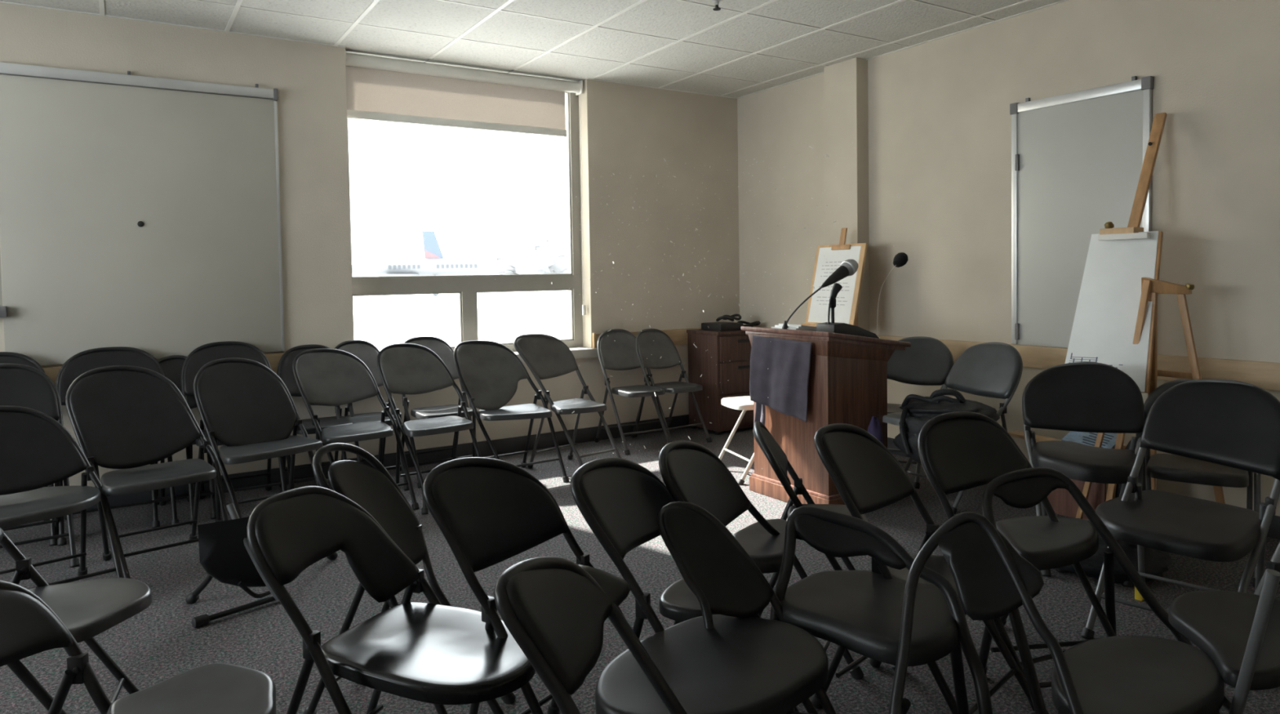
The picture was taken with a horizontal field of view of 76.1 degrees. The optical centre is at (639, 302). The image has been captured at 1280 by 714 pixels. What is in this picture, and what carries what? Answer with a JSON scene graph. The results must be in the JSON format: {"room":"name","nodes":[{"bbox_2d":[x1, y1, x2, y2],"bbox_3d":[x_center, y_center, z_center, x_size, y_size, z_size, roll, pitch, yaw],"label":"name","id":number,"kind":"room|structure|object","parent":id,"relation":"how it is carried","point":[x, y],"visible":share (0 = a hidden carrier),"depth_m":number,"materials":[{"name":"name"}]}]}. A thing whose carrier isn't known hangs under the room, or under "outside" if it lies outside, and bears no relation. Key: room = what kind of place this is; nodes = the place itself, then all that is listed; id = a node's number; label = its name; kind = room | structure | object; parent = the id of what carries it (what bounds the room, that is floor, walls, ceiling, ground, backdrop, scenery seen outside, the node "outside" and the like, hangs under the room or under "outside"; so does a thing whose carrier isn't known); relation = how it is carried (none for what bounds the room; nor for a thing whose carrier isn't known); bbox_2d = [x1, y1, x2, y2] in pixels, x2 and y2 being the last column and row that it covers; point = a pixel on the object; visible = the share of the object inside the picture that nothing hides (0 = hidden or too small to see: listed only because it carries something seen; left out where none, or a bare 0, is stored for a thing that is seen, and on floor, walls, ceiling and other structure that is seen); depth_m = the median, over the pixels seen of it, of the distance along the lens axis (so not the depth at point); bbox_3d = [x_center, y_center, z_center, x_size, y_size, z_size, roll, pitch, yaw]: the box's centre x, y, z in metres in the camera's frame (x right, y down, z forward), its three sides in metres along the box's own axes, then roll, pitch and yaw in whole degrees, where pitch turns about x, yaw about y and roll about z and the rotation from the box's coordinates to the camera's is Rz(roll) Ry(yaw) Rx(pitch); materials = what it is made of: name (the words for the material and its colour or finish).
{"room":"meeting room","nodes":[
{"label":"meeting room","id":0,"kind":"room"},
{"bbox_2d":[0,2,739,487],"bbox_3d":[-2.541,-0.250,5.234,8.450,2.854,0.260,-2,2,-32],"label":"wall","id":1,"kind":"structure","parent":0,"point":[619,121],"depth_m":6.24,"materials":[{"name":"paint"}]},
{"bbox_2d":[0,252,7,317],"bbox_3d":[-4.264,-0.553,4.038,1.780,1.320,0.230,-2,2,-32],"label":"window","id":2,"kind":"structure","parent":1,"relation":"in","point":[3,309],"depth_m":4.53,"materials":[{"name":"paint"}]},
{"bbox_2d":[0,62,284,365],"bbox_3d":[-2.886,-0.508,4.828,1.428,1.686,0.042,-2,2,-32],"label":"whiteboard","id":3,"kind":"object","parent":1,"relation":"attached to","point":[82,163],"visible":0.94,"depth_m":4.79,"materials":[{"name":"ceramic"}]},
{"bbox_2d":[137,221,144,226],"bbox_3d":[-2.930,-0.461,4.799,0.034,0.034,0.009,-2,2,-32],"label":"magnet","id":4,"kind":"object","parent":3,"relation":"attached to","point":[140,224],"visible":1,"depth_m":4.80,"materials":[{"name":"black plastic"}]},
{"bbox_2d":[42,328,701,385],"bbox_3d":[-2.560,0.402,5.071,8.200,0.133,0.022,-2,2,-32],"label":"trim","id":5,"kind":"structure","parent":1,"relation":"attached to","point":[678,336],"depth_m":6.47,"materials":[{"name":"brown wood"}]},
{"bbox_2d":[86,414,691,511],"bbox_3d":[-2.550,1.127,5.099,8.200,0.112,0.014,-2,2,-32],"label":"baseboard","id":6,"kind":"structure","parent":1,"relation":"attached to","point":[517,444],"depth_m":5.84,"materials":[{"name":"plastic"}]},
{"bbox_2d":[346,91,598,363],"bbox_3d":[-1.205,-0.634,6.032,1.853,2.184,0.295,-2,2,-32],"label":"window","id":7,"kind":"structure","parent":1,"relation":"in","point":[467,287],"depth_m":6.33,"materials":[{"name":"paint"}]},
{"bbox_2d":[345,49,586,315],"bbox_3d":[-1.219,-0.794,6.001,1.803,1.845,0.095,-2,2,-32],"label":"roller blind","id":8,"kind":"object","parent":7,"relation":"attached to","point":[383,89],"visible":0.98,"depth_m":5.92,"materials":[{"name":"beige fabric"}]},
{"bbox_2d":[592,333,595,348],"bbox_3d":[-0.362,0.320,6.463,0.018,0.160,0.026,-2,2,-32],"label":"wood block","id":9,"kind":"object","parent":7,"relation":"on","point":[593,334],"visible":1,"depth_m":6.45,"materials":[{"name":"brown wood"}]},
{"bbox_2d":[0,0,1062,97],"bbox_3d":[-0.517,-1.598,1.744,8.188,0.020,8.239,-2,2,-32],"label":"ceiling","id":10,"kind":"structure","parent":0,"point":[677,20],"depth_m":5.10,"materials":[{"name":"tile"}]},
{"bbox_2d":[711,0,722,10],"bbox_3d":[0.432,-1.676,4.598,0.059,0.054,0.059,-2,2,-32],"label":"sprinkler","id":11,"kind":"object","parent":10,"relation":"attached to","point":[716,2],"visible":1,"depth_m":4.59,"materials":[{"name":"metal"}]},
{"bbox_2d":[0,426,1279,713],"bbox_3d":[-0.397,1.325,1.777,8.650,0.120,8.460,-2,2,-32],"label":"floor","id":12,"kind":"structure","parent":0,"point":[160,643],"depth_m":3.33,"materials":[{"name":"carpet"}]},
{"bbox_2d":[0,351,57,546],"bbox_3d":[-3.309,0.755,4.196,0.488,0.964,0.596,-2,2,-36],"label":"folding chair","id":13,"kind":"object","parent":12,"relation":"on","point":[5,357],"visible":0.19,"depth_m":4.44,"materials":[{"name":"black metal"}]},
{"bbox_2d":[0,363,79,568],"bbox_3d":[-3.005,0.776,3.833,0.538,0.938,0.580,-3,3,-40],"label":"folding chair","id":14,"kind":"object","parent":12,"relation":"on","point":[20,385],"visible":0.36,"depth_m":4.05,"materials":[{"name":"black metal"}]},
{"bbox_2d":[0,405,124,589],"bbox_3d":[-2.482,0.839,3.325,0.599,0.830,0.545,1,3,42],"label":"folding chair","id":15,"kind":"object","parent":12,"relation":"on","point":[37,451],"visible":0.94,"depth_m":3.40,"materials":[{"name":"black metal"}]},
{"bbox_2d":[0,527,151,713],"bbox_3d":[-1.638,0.870,2.182,0.578,0.821,0.438,-2,2,-22],"label":"folding chair","id":16,"kind":"object","parent":12,"relation":"on","point":[87,609],"visible":0.74,"depth_m":2.28,"materials":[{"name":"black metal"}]},
{"bbox_2d":[55,346,179,546],"bbox_3d":[-2.873,0.740,4.475,0.538,0.960,0.593,-2,2,-34],"label":"folding chair","id":17,"kind":"object","parent":12,"relation":"on","point":[83,362],"visible":0.24,"depth_m":4.59,"materials":[{"name":"black metal"}]},
{"bbox_2d":[0,580,275,713],"bbox_3d":[-1.076,0.904,1.569,0.680,0.779,0.599,-1,2,-3],"label":"folding chair","id":18,"kind":"object","parent":12,"relation":"on","point":[28,627],"visible":1,"depth_m":1.71,"materials":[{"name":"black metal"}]},
{"bbox_2d":[65,365,228,578],"bbox_3d":[-2.254,0.769,3.770,0.571,0.932,0.590,-3,3,-43],"label":"folding chair","id":19,"kind":"object","parent":12,"relation":"on","point":[127,419],"visible":0.93,"depth_m":3.81,"materials":[{"name":"black metal"}]},
{"bbox_2d":[150,355,216,528],"bbox_3d":[-2.627,0.764,4.669,0.318,0.891,0.563,-2,2,-32],"label":"folding chair","id":20,"kind":"object","parent":12,"relation":"on","point":[171,366],"visible":0.27,"depth_m":4.79,"materials":[{"name":"black metal"}]},
{"bbox_2d":[181,341,286,524],"bbox_3d":[-2.385,0.723,4.787,0.508,0.958,0.592,-2,2,-32],"label":"folding chair","id":21,"kind":"object","parent":12,"relation":"on","point":[204,354],"visible":0.27,"depth_m":4.89,"materials":[{"name":"black metal"}]},
{"bbox_2d":[193,357,322,522],"bbox_3d":[-1.988,0.757,4.292,0.536,0.911,0.575,-3,3,-42],"label":"folding chair","id":22,"kind":"object","parent":12,"relation":"on","point":[243,405],"visible":0.87,"depth_m":4.32,"materials":[{"name":"black metal"}]},
{"bbox_2d":[185,502,337,628],"bbox_3d":[-1.562,1.019,3.471,0.328,0.422,0.755,1,3,39],"label":"folding chair","id":23,"kind":"object","parent":12,"relation":"on","point":[225,555],"visible":0.7,"depth_m":3.29,"materials":[{"name":"black plastic"}]},
{"bbox_2d":[276,344,361,488],"bbox_3d":[-1.985,0.731,5.060,0.438,0.909,0.563,-2,2,-32],"label":"folding chair","id":24,"kind":"object","parent":12,"relation":"on","point":[284,371],"visible":0.25,"depth_m":5.09,"materials":[{"name":"black metal"}]},
{"bbox_2d":[292,348,419,510],"bbox_3d":[-1.647,0.733,4.705,0.540,0.920,0.575,-2,3,-37],"label":"folding chair","id":25,"kind":"object","parent":12,"relation":"on","point":[329,377],"visible":0.87,"depth_m":4.76,"materials":[{"name":"black metal"}]},
{"bbox_2d":[333,340,408,490],"bbox_3d":[-1.743,0.715,5.208,0.378,0.923,0.571,-2,2,-32],"label":"folding chair","id":26,"kind":"object","parent":12,"relation":"on","point":[366,352],"visible":0.46,"depth_m":5.36,"materials":[{"name":"black metal"}]},
{"bbox_2d":[246,485,535,713],"bbox_3d":[-0.556,0.861,1.994,0.692,0.819,0.511,0,2,19],"label":"folding chair","id":27,"kind":"object","parent":12,"relation":"on","point":[433,652],"visible":0.94,"depth_m":1.93,"materials":[{"name":"black metal"}]},
{"bbox_2d":[302,443,515,713],"bbox_3d":[-0.706,0.840,2.461,0.564,0.832,0.337,0,2,17],"label":"folding chair","id":28,"kind":"object","parent":12,"relation":"on","point":[373,489],"visible":0.44,"depth_m":2.52,"materials":[{"name":"black metal"}]},
{"bbox_2d":[376,343,481,515],"bbox_3d":[-1.226,0.716,4.862,0.519,0.928,0.575,-2,2,-35],"label":"folding chair","id":29,"kind":"object","parent":12,"relation":"on","point":[409,369],"visible":0.89,"depth_m":4.92,"materials":[{"name":"black metal"}]},
{"bbox_2d":[400,336,476,488],"bbox_3d":[-1.354,0.701,5.457,0.448,0.922,0.570,-2,2,-32],"label":"folding chair","id":30,"kind":"object","parent":12,"relation":"on","point":[442,348],"visible":0.44,"depth_m":5.55,"materials":[{"name":"black metal"}]},
{"bbox_2d":[453,340,569,482],"bbox_3d":[-0.841,0.705,5.264,0.560,0.909,0.587,-2,2,-35],"label":"folding chair","id":31,"kind":"object","parent":12,"relation":"on","point":[490,373],"visible":0.92,"depth_m":5.30,"materials":[{"name":"black metal"}]},
{"bbox_2d":[422,457,625,713],"bbox_3d":[-0.203,0.835,2.131,0.525,0.850,0.517,0,2,34],"label":"folding chair","id":32,"kind":"object","parent":12,"relation":"on","point":[489,512],"visible":0.56,"depth_m":2.14,"materials":[{"name":"black metal"}]},
{"bbox_2d":[513,333,621,468],"bbox_3d":[-0.471,0.682,5.489,0.532,0.935,0.588,-3,3,-44],"label":"folding chair","id":33,"kind":"object","parent":12,"relation":"on","point":[547,357],"visible":0.94,"depth_m":5.54,"materials":[{"name":"grey metal"}]},
{"bbox_2d":[493,556,687,713],"bbox_3d":[0.091,0.842,1.332,0.563,0.883,0.448,0,2,17],"label":"folding chair","id":34,"kind":"object","parent":12,"relation":"on","point":[556,610],"visible":1,"depth_m":1.29,"materials":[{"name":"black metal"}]},
{"bbox_2d":[594,328,672,455],"bbox_3d":[-0.063,0.663,6.287,0.428,0.896,0.563,-2,2,-30],"label":"folding chair","id":35,"kind":"object","parent":12,"relation":"on","point":[620,354],"visible":0.96,"depth_m":6.35,"materials":[{"name":"grey metal"}]},
{"bbox_2d":[631,328,711,444],"bbox_3d":[0.229,0.659,6.465,0.418,0.884,0.563,-2,2,-35],"label":"folding chair","id":36,"kind":"object","parent":12,"relation":"on","point":[663,347],"visible":0.95,"depth_m":6.53,"materials":[{"name":"grey metal"}]},
{"bbox_2d":[569,457,799,712],"bbox_3d":[0.153,0.833,2.172,0.518,0.839,0.518,0,2,24],"label":"folding chair","id":37,"kind":"object","parent":12,"relation":"on","point":[620,500],"visible":0.55,"depth_m":2.14,"materials":[{"name":"black metal"}]},
{"bbox_2d":[595,501,836,713],"bbox_3d":[0.203,0.896,1.922,0.717,0.730,0.544,-2,2,-22],"label":"folding chair","id":38,"kind":"object","parent":12,"relation":"on","point":[733,660],"visible":0.98,"depth_m":1.90,"materials":[{"name":"black metal"}]},
{"bbox_2d":[686,314,760,435],"bbox_3d":[0.762,0.583,6.907,0.582,0.968,0.442,-2,2,-32],"label":"base cabinet","id":39,"kind":"object","parent":12,"relation":"on","point":[719,380],"depth_m":6.70,"materials":[{"name":"brown wood"}]},
{"bbox_2d":[701,321,742,331],"bbox_3d":[0.686,0.199,6.835,0.240,0.058,0.270,-2,2,-32],"label":"equipment case","id":40,"kind":"object","parent":39,"relation":"on","point":[720,326],"visible":0.91,"depth_m":6.74,"materials":[{"name":"black plastic"}]},
{"bbox_2d":[718,395,754,485],"bbox_3d":[0.815,0.710,5.350,0.587,0.841,0.438,-2,2,-18],"label":"folding chair","id":41,"kind":"object","parent":12,"relation":"on","point":[740,403],"visible":0.2,"depth_m":5.28,"materials":[{"name":"beige metal"}]},
{"bbox_2d":[658,440,863,713],"bbox_3d":[0.381,0.825,2.577,0.562,0.819,0.689,0,2,25],"label":"folding chair","id":42,"kind":"object","parent":12,"relation":"on","point":[691,473],"visible":0.62,"depth_m":2.55,"materials":[{"name":"black metal"}]},
{"bbox_2d":[752,421,895,671],"bbox_3d":[0.618,0.824,2.907,0.563,0.791,0.438,-1,2,8],"label":"folding chair","id":43,"kind":"object","parent":12,"relation":"on","point":[775,455],"visible":0.39,"depth_m":2.94,"materials":[{"name":"black metal"}]},
{"bbox_2d":[741,326,911,505],"bbox_3d":[1.092,0.636,4.845,0.662,0.994,0.730,-2,2,-32],"label":"lectern","id":44,"kind":"object","parent":12,"relation":"on","point":[847,382],"visible":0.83,"depth_m":4.53,"materials":[{"name":"brown wood"}]},
{"bbox_2d":[749,335,812,426],"bbox_3d":[0.799,0.490,4.650,0.044,0.580,0.503,-2,2,-32],"label":"draped cloth","id":45,"kind":"object","parent":44,"relation":"hanging from","point":[780,368],"visible":0.99,"depth_m":4.64,"materials":[{"name":"grey fabric"}]},
{"bbox_2d":[771,326,815,331],"bbox_3d":[0.918,0.162,4.811,0.200,0.039,0.210,-2,2,-32],"label":"booklet","id":46,"kind":"object","parent":44,"relation":"on","point":[771,326],"visible":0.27,"depth_m":4.71,"materials":[{"name":"paper"}]},
{"bbox_2d":[774,325,816,331],"bbox_3d":[0.934,0.152,4.815,0.192,0.038,0.200,-2,2,-32],"label":"booklet","id":47,"kind":"object","parent":46,"relation":"on","point":[796,327],"visible":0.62,"depth_m":4.72,"materials":[{"name":"paper"}]},
{"bbox_2d":[778,323,816,328],"bbox_3d":[0.950,0.142,4.819,0.184,0.037,0.190,-2,2,-32],"label":"booklet","id":48,"kind":"object","parent":47,"relation":"on","point":[788,325],"visible":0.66,"depth_m":4.74,"materials":[{"name":"paper"}]},
{"bbox_2d":[782,259,879,338],"bbox_3d":[1.097,-0.016,4.725,0.462,0.463,0.340,-2,2,-32],"label":"microphone","id":49,"kind":"object","parent":44,"relation":"on","point":[848,267],"visible":0.98,"depth_m":4.59,"materials":[{"name":"black plastic"}]},
{"bbox_2d":[840,259,857,275],"bbox_3d":[1.192,-0.199,4.662,0.110,0.097,0.094,-2,2,-32],"label":"grille","id":50,"kind":"object","parent":49,"relation":"attached to","point":[849,267],"depth_m":4.62,"materials":[{"name":"metal"}]},
{"bbox_2d":[876,252,907,338],"bbox_3d":[1.494,-0.040,4.859,0.258,0.516,0.080,-2,2,-32],"label":"gooseneck microphone","id":51,"kind":"object","parent":44,"relation":"attached to","point":[900,260],"visible":0.94,"depth_m":4.86,"materials":[{"name":"plastic"}]},
{"bbox_2d":[800,227,867,326],"bbox_3d":[1.411,0.278,5.888,0.319,1.630,0.510,-2,2,-32],"label":"easel","id":52,"kind":"object","parent":12,"relation":"on","point":[846,309],"visible":0.53,"depth_m":5.87,"materials":[{"name":"white paper"}]},
{"bbox_2d":[866,416,883,444],"bbox_3d":[1.285,0.866,4.482,0.102,0.486,0.092,-2,2,-32],"label":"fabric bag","id":53,"kind":"object","parent":12,"relation":"on","point":[874,428],"visible":0.25,"depth_m":4.45,"materials":[{"name":"purple fabric"}]},
{"bbox_2d":[769,506,992,713],"bbox_3d":[0.593,0.903,2.059,0.558,0.692,0.577,0,2,17],"label":"folding chair","id":54,"kind":"object","parent":12,"relation":"on","point":[860,612],"visible":0.85,"depth_m":2.08,"materials":[{"name":"black metal"}]},
{"bbox_2d":[887,336,953,488],"bbox_3d":[1.666,0.677,5.223,0.587,0.889,0.563,0,2,30],"label":"folding chair","id":55,"kind":"object","parent":12,"relation":"on","point":[928,361],"visible":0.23,"depth_m":5.29,"materials":[{"name":"grey metal"}]},
{"bbox_2d":[811,423,1048,713],"bbox_3d":[0.835,0.800,2.395,0.563,0.868,0.459,1,3,44],"label":"folding chair","id":56,"kind":"object","parent":12,"relation":"on","point":[867,477],"visible":0.46,"depth_m":2.43,"materials":[{"name":"black metal"}]},
{"bbox_2d":[882,342,1022,514],"bbox_3d":[1.779,0.689,4.641,0.738,0.902,0.530,-2,2,-28],"label":"folding chair","id":57,"kind":"object","parent":12,"relation":"on","point":[994,370],"visible":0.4,"depth_m":4.67,"materials":[{"name":"grey metal"}]},
{"bbox_2d":[893,389,999,463],"bbox_3d":[1.642,0.670,4.462,0.482,0.399,0.526,-3,3,-40],"label":"backpack","id":58,"kind":"object","parent":57,"relation":"on","point":[917,410],"visible":0.62,"depth_m":4.39,"materials":[{"name":"fabric"}]},
{"bbox_2d":[888,511,1084,713],"bbox_3d":[0.701,0.872,1.695,0.557,0.777,0.562,-1,2,7],"label":"folding chair","id":59,"kind":"object","parent":12,"relation":"on","point":[992,580],"visible":1,"depth_m":1.79,"materials":[{"name":"black metal"}]},
{"bbox_2d":[917,411,1115,713],"bbox_3d":[1.223,0.802,2.671,0.502,0.832,0.562,-2,2,-22],"label":"folding chair","id":60,"kind":"object","parent":12,"relation":"on","point":[960,451],"visible":0.41,"depth_m":2.76,"materials":[{"name":"black metal"}]},
{"bbox_2d":[1022,361,1144,587],"bbox_3d":[1.982,0.730,3.659,0.498,0.882,0.619,0,2,25],"label":"folding chair","id":61,"kind":"object","parent":12,"relation":"on","point":[1086,397],"visible":0.8,"depth_m":3.73,"materials":[{"name":"grey metal"}]},
{"bbox_2d":[1047,445,1126,519],"bbox_3d":[2.405,0.949,4.385,0.320,0.360,0.340,-2,2,-32],"label":"wooden crate","id":62,"kind":"object","parent":12,"relation":"on","point":[1061,501],"visible":0.11,"depth_m":4.30,"materials":[{"name":"red wood"}]},
{"bbox_2d":[1007,431,1061,442],"bbox_3d":[2.206,0.755,4.538,0.100,0.025,0.343,-2,2,-26],"label":"plank","id":63,"kind":"object","parent":62,"relation":"on","point":[1019,434],"visible":0.31,"depth_m":4.56,"materials":[{"name":"brown wood"}]},
{"bbox_2d":[1061,431,1117,448],"bbox_3d":[2.400,0.729,4.335,0.251,0.126,0.224,-3,3,-40],"label":"book","id":64,"kind":"object","parent":62,"relation":"on","point":[1086,438],"visible":0.3,"depth_m":4.32,"materials":[{"name":"paper"}]},
{"bbox_2d":[978,467,1220,713],"bbox_3d":[1.343,0.878,2.535,0.558,0.685,0.576,-1,2,-7],"label":"folding chair","id":65,"kind":"object","parent":12,"relation":"on","point":[1046,544],"visible":0.81,"depth_m":2.58,"materials":[{"name":"black metal"}]},
{"bbox_2d":[1055,530,1172,582],"bbox_3d":[1.978,1.047,3.549,0.564,0.224,0.350,1,3,37],"label":"duffel bag","id":66,"kind":"object","parent":12,"relation":"on","point":[1157,562],"visible":0.28,"depth_m":3.38,"materials":[{"name":"fabric"}]},
{"bbox_2d":[1115,440,1146,497],"bbox_3d":[2.528,0.904,4.190,0.169,0.420,0.169,-2,2,-32],"label":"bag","id":67,"kind":"object","parent":12,"relation":"on","point":[1118,486],"visible":0.12,"depth_m":4.16,"materials":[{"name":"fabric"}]},
{"bbox_2d":[1134,586,1143,601],"bbox_3d":[1.972,1.121,3.229,0.015,0.110,0.030,-2,2,-32],"label":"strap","id":68,"kind":"object","parent":12,"relation":"on","point":[1138,597],"visible":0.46,"depth_m":3.23,"materials":[{"name":"yellow fabric"}]},
{"bbox_2d":[1064,112,1225,519],"bbox_3d":[2.467,0.083,4.061,0.584,2.116,0.550,-1,2,-3],"label":"easel","id":69,"kind":"object","parent":12,"relation":"on","point":[1115,324],"visible":0.8,"depth_m":4.09,"materials":[{"name":"white paper"}]},
{"bbox_2d":[1051,569,1279,713],"bbox_3d":[1.083,0.891,1.853,0.498,0.711,0.521,-2,2,-17],"label":"folding chair","id":70,"kind":"object","parent":12,"relation":"on","point":[1122,674],"visible":0.88,"depth_m":1.77,"materials":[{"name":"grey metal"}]},
{"bbox_2d":[1080,378,1279,639],"bbox_3d":[1.907,0.747,2.863,0.648,0.907,0.526,-3,3,-42],"label":"folding chair","id":71,"kind":"object","parent":12,"relation":"on","point":[1233,424],"visible":0.92,"depth_m":2.90,"materials":[{"name":"grey metal"}]},
{"bbox_2d":[1137,379,1261,587],"bbox_3d":[2.497,0.764,3.666,0.468,0.796,0.563,1,2,35],"label":"folding chair","id":72,"kind":"object","parent":12,"relation":"on","point":[1167,467],"visible":0.41,"depth_m":3.52,"materials":[{"name":"grey metal"}]},
{"bbox_2d":[1168,542,1279,690],"bbox_3d":[1.595,0.826,1.955,0.713,0.822,0.513,-1,2,-10],"label":"folding chair","id":73,"kind":"object","parent":12,"relation":"on","point":[1219,623],"visible":0.74,"depth_m":1.98,"materials":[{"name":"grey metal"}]},
{"bbox_2d":[448,141,910,469],"bbox_3d":[0.237,0.033,5.284,2.624,2.001,1.944,-2,2,-32],"label":"dust motes","id":74,"kind":"object","parent":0,"point":[698,141],"visible":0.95,"depth_m":5.22,"materials":[{"name":"white"}]},
{"bbox_2d":[823,57,869,331],"bbox_3d":[1.545,-0.346,6.106,0.120,2.854,0.320,-2,2,-32],"label":"column","id":75,"kind":"structure","parent":0,"point":[846,82],"depth_m":5.99,"materials":[{"name":"paint"}]},
{"bbox_2d":[737,0,1279,363],"bbox_3d":[3.136,-0.296,3.955,0.250,2.854,8.000,-2,2,-32],"label":"wall","id":76,"kind":"structure","parent":0,"point":[940,117],"depth_m":5.10,"materials":[{"name":"paint"}]},
{"bbox_2d":[0,0,1068,98],"bbox_3d":[-0.448,-1.593,1.636,8.200,0.023,8.000,-2,2,-32],"label":"grid","id":77,"kind":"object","parent":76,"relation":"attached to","point":[101,3],"depth_m":5.14,"materials":[{"name":"paint"}]},
{"bbox_2d":[193,0,995,85],"bbox_3d":[-0.353,-1.590,1.487,8.200,0.019,7.272,-2,2,-32],"label":"trim","id":78,"kind":"structure","parent":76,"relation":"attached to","point":[686,1],"depth_m":5.07,"materials":[{"name":"paint"}]},
{"bbox_2d":[752,326,1279,391],"bbox_3d":[3.038,0.354,3.894,0.022,0.133,7.976,-2,2,-32],"label":"trim","id":79,"kind":"structure","parent":76,"relation":"attached to","point":[1265,375],"depth_m":4.23,"materials":[{"name":"brown wood"}]},
{"bbox_2d":[1009,75,1153,347],"bbox_3d":[2.497,-0.479,4.681,0.036,1.490,0.808,-2,2,-32],"label":"whiteboard","id":80,"kind":"object","parent":76,"relation":"attached to","point":[1077,157],"visible":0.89,"depth_m":4.74,"materials":[{"name":"grey ceramic"}]},
{"bbox_2d":[887,360,1279,516],"bbox_3d":[3.045,0.725,3.921,0.006,0.620,8.000,-2,2,-32],"label":"wainscoting","id":81,"kind":"structure","parent":76,"relation":"attached to","point":[897,392],"depth_m":4.96,"materials":[{"name":"paint"}]},
{"bbox_2d":[887,437,1279,540],"bbox_3d":[3.000,1.081,3.894,0.134,0.112,7.986,-2,2,-32],"label":"baseboard","id":82,"kind":"structure","parent":76,"relation":"attached to","point":[1273,532],"depth_m":3.93,"materials":[{"name":"plastic"}]},
{"label":"outside","id":83,"kind":"structure","parent":0,"visible":0},
{"bbox_2d":[352,290,568,351],"bbox_3d":[-45.800,-2.171,173.550,420.000,0.200,329.400,-2,2,-32],"label":"ground","id":84,"kind":"structure","parent":83,"point":[380,321],"depth_m":62.84,"materials":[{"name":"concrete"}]},
{"bbox_2d":[351,231,506,296],"bbox_3d":[-34.055,-6.214,129.268,26.500,10.597,11.600,-1,2,-14],"label":"aircraft","id":85,"kind":"object","parent":84,"relation":"on","point":[433,264],"visible":0.87,"depth_m":132.61},
{"bbox_2d":[487,257,518,275],"bbox_3d":[-31.384,-6.632,186.861,20.074,7.322,11.727,-2,2,-32],"label":"airplane","id":86,"kind":"object","parent":84,"relation":"on","point":[510,269],"visible":0.16,"depth_m":184.61,"materials":[{"name":"white metal"}]},
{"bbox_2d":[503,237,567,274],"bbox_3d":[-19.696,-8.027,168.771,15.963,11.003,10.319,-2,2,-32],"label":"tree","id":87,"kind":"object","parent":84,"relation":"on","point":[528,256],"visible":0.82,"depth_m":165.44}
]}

